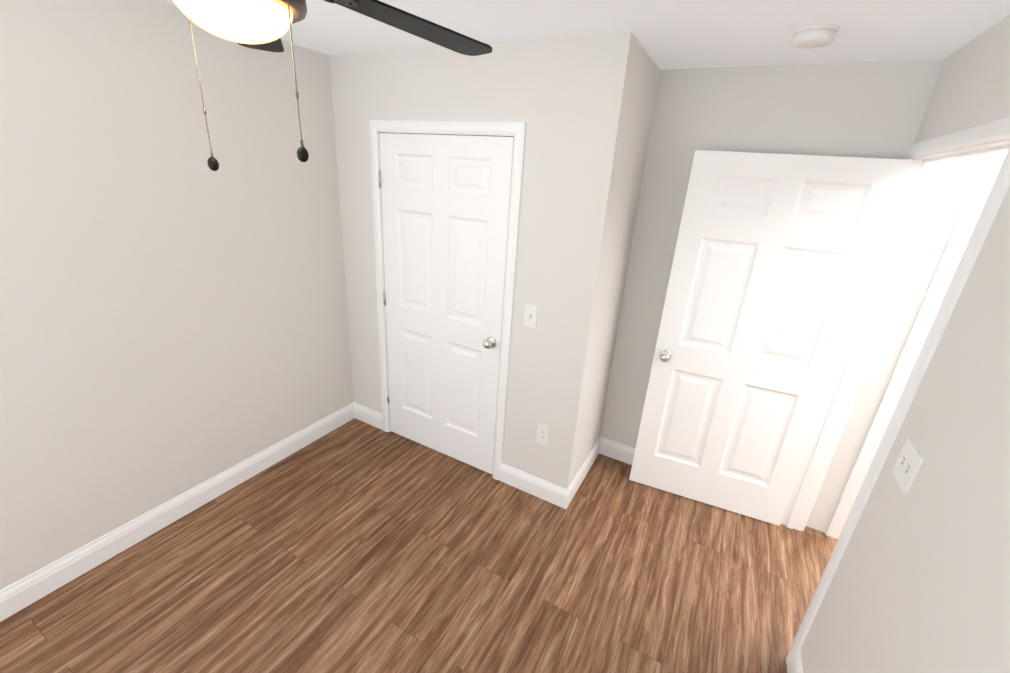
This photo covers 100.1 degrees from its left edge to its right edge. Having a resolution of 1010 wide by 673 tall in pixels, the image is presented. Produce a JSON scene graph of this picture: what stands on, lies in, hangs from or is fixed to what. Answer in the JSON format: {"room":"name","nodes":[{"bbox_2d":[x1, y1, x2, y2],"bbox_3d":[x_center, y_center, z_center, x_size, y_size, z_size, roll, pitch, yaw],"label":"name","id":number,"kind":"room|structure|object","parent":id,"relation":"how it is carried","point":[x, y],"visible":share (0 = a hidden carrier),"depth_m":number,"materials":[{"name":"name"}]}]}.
{"room":"empty bedroom","nodes":[
{"label":"empty bedroom","id":0,"kind":"room"},
{"bbox_2d":[0,0,353,589],"bbox_3d":[-1.875,-0.096,1.700,0.115,2.480,4.530,14,23,26],"label":"wall","id":1,"kind":"structure","parent":0,"point":[173,316],"depth_m":1.94,"materials":[{"name":"white paint"}]},
{"bbox_2d":[0,402,354,621],"bbox_3d":[-2.049,1.092,1.800,0.016,0.162,3.640,14,23,26],"label":"baseboard","id":2,"kind":"structure","parent":1,"relation":"attached to","point":[22,593],"depth_m":2.17,"materials":[{"name":"white wood"}]},
{"bbox_2d":[0,418,837,672],"bbox_3d":[1.102,1.228,2.305,5.380,0.184,7.665,14,23,26],"label":"floor","id":3,"kind":"structure","parent":0,"point":[354,545],"depth_m":2.05,"materials":[{"name":"brown wood"}]},
{"bbox_2d":[329,32,636,488],"bbox_3d":[-0.307,-0.322,2.578,1.770,2.460,0.115,14,23,26],"label":"wall","id":4,"kind":"structure","parent":0,"point":[566,99],"depth_m":2.20,"materials":[{"name":"white paint"}]},
{"bbox_2d":[354,402,382,429],"bbox_3d":[-1.051,0.607,3.240,0.303,0.134,0.016,14,23,26],"label":"baseboard","id":5,"kind":"structure","parent":4,"relation":"attached to","point":[369,416],"depth_m":3.23,"materials":[{"name":"white wood"}]},
{"bbox_2d":[379,133,513,473],"bbox_3d":[-0.404,-0.144,2.648,0.898,2.038,0.169,14,23,26],"label":"closet door","id":6,"kind":"structure","parent":4,"relation":"in","point":[445,207],"depth_m":2.56,"materials":[{"name":"painted wood"},{"name":"satin nickel"}]},
{"bbox_2d":[369,120,525,479],"bbox_3d":[-0.382,-0.161,2.675,0.933,2.070,0.115,14,23,26],"label":"door frame","id":7,"kind":"structure","parent":4,"relation":"attached to","point":[495,135],"depth_m":2.50,"materials":[{"name":"white wood"}]},
{"bbox_2d":[524,304,537,327],"bbox_3d":[0.138,-0.109,2.311,0.076,0.129,0.020,14,23,26],"label":"light switch","id":8,"kind":"object","parent":4,"relation":"attached to","point":[530,315],"visible":1,"depth_m":2.31,"materials":[{"name":"white plastic"}]},
{"bbox_2d":[500,463,569,508],"bbox_3d":[0.175,0.928,2.639,0.464,0.136,0.016,14,23,26],"label":"baseboard","id":9,"kind":"structure","parent":4,"relation":"attached to","point":[552,493],"depth_m":2.63,"materials":[{"name":"white wood"}]},
{"bbox_2d":[536,423,549,445],"bbox_3d":[0.223,0.580,2.499,0.076,0.129,0.008,14,23,26],"label":"electrical outlet","id":10,"kind":"object","parent":4,"relation":"attached to","point":[542,436],"visible":1,"depth_m":2.50,"materials":[{"name":"white plastic"}]},
{"bbox_2d":[157,0,1009,69],"bbox_3d":[1.258,-1.119,1.431,5.380,0.204,7.665,14,23,26],"label":"ceiling","id":11,"kind":"structure","parent":0,"point":[678,34],"depth_m":1.65,"materials":[{"name":"white paint"}]},
{"bbox_2d":[173,0,491,170],"bbox_3d":[-0.500,-0.637,0.814,1.165,0.613,1.208,14,23,26],"label":"ceiling fan","id":12,"kind":"object","parent":11,"relation":"hanging from","point":[264,25],"visible":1,"depth_m":0.86,"materials":[{"name":"brown metal"}]},
{"bbox_2d":[792,24,838,48],"bbox_3d":[1.153,-1.115,1.580,0.140,0.052,0.140,14,23,26],"label":"smoke detector","id":13,"kind":"object","parent":11,"relation":"attached to","point":[813,36],"visible":1,"depth_m":1.54,"materials":[{"name":"white plastic"}]},
{"bbox_2d":[574,40,659,477],"bbox_3d":[0.575,-0.227,2.497,0.115,2.446,0.545,14,23,26],"label":"wall","id":14,"kind":"structure","parent":0,"point":[644,82],"depth_m":2.34,"materials":[{"name":"white paint"}]},
{"bbox_2d":[567,437,599,506],"bbox_3d":[0.533,0.883,2.823,0.016,0.136,0.659,14,23,26],"label":"baseboard","id":15,"kind":"structure","parent":14,"relation":"attached to","point":[575,484],"depth_m":2.77,"materials":[{"name":"white wood"}]},
{"bbox_2d":[600,58,984,532],"bbox_3d":[0.656,-0.342,2.809,3.245,2.476,0.115,14,23,26],"label":"wall","id":16,"kind":"structure","parent":0,"point":[871,109],"depth_m":2.16,"materials":[{"name":"white paint"}]},
{"bbox_2d":[599,437,634,464],"bbox_3d":[1.183,0.921,2.847,1.148,0.143,0.016,14,23,26],"label":"baseboard","id":17,"kind":"structure","parent":16,"relation":"attached to","point":[617,451],"depth_m":3.03,"materials":[{"name":"white wood"}]},
{"bbox_2d":[826,151,1007,538],"bbox_3d":[2.041,0.175,2.177,0.092,2.121,0.141,14,23,26],"label":"trim","id":18,"kind":"structure","parent":16,"relation":"attached to","point":[980,189],"depth_m":2.04,"materials":[{"name":"white wood"}]},
{"bbox_2d":[801,15,1009,672],"bbox_3d":[0.786,0.602,0.394,0.115,2.478,4.300,14,23,26],"label":"wall","id":19,"kind":"structure","parent":0,"point":[920,582],"depth_m":1.11,"materials":[{"name":"white paint"}]},
{"bbox_2d":[629,150,913,525],"bbox_3d":[1.298,0.101,2.329,0.888,2.041,0.198,14,23,26],"label":"entry door","id":20,"kind":"structure","parent":19,"relation":"in","point":[776,257],"depth_m":2.25,"materials":[{"name":"painted wood"},{"name":"satin nickel"}]},
{"bbox_2d":[787,649,802,672],"bbox_3d":[0.412,1.811,0.403,0.016,0.159,3.283,14,23,26],"label":"baseboard","id":21,"kind":"structure","parent":19,"relation":"attached to","point":[795,665],"depth_m":1.72,"materials":[{"name":"white"}]},
{"bbox_2d":[780,117,1009,665],"bbox_3d":[1.565,0.289,1.811,0.150,2.117,1.014,14,23,26],"label":"door frame","id":22,"kind":"structure","parent":19,"relation":"attached to","point":[923,179],"depth_m":1.87,"materials":[{"name":"white wood"}]},
{"bbox_2d":[892,438,923,494],"bbox_3d":[1.196,0.385,1.269,0.020,0.129,0.128,14,23,26],"label":"electrical outlet","id":23,"kind":"object","parent":19,"relation":"attached to","point":[908,463],"visible":1,"depth_m":1.25,"materials":[{"name":"white plastic"}]},
{"bbox_2d":[905,144,913,159],"bbox_3d":[1.740,0.137,2.236,0.012,2.108,0.060,14,23,26],"label":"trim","id":24,"kind":"structure","parent":19,"relation":"attached to","point":[907,157],"depth_m":1.89,"materials":[{"name":"white wood"}]}
]}

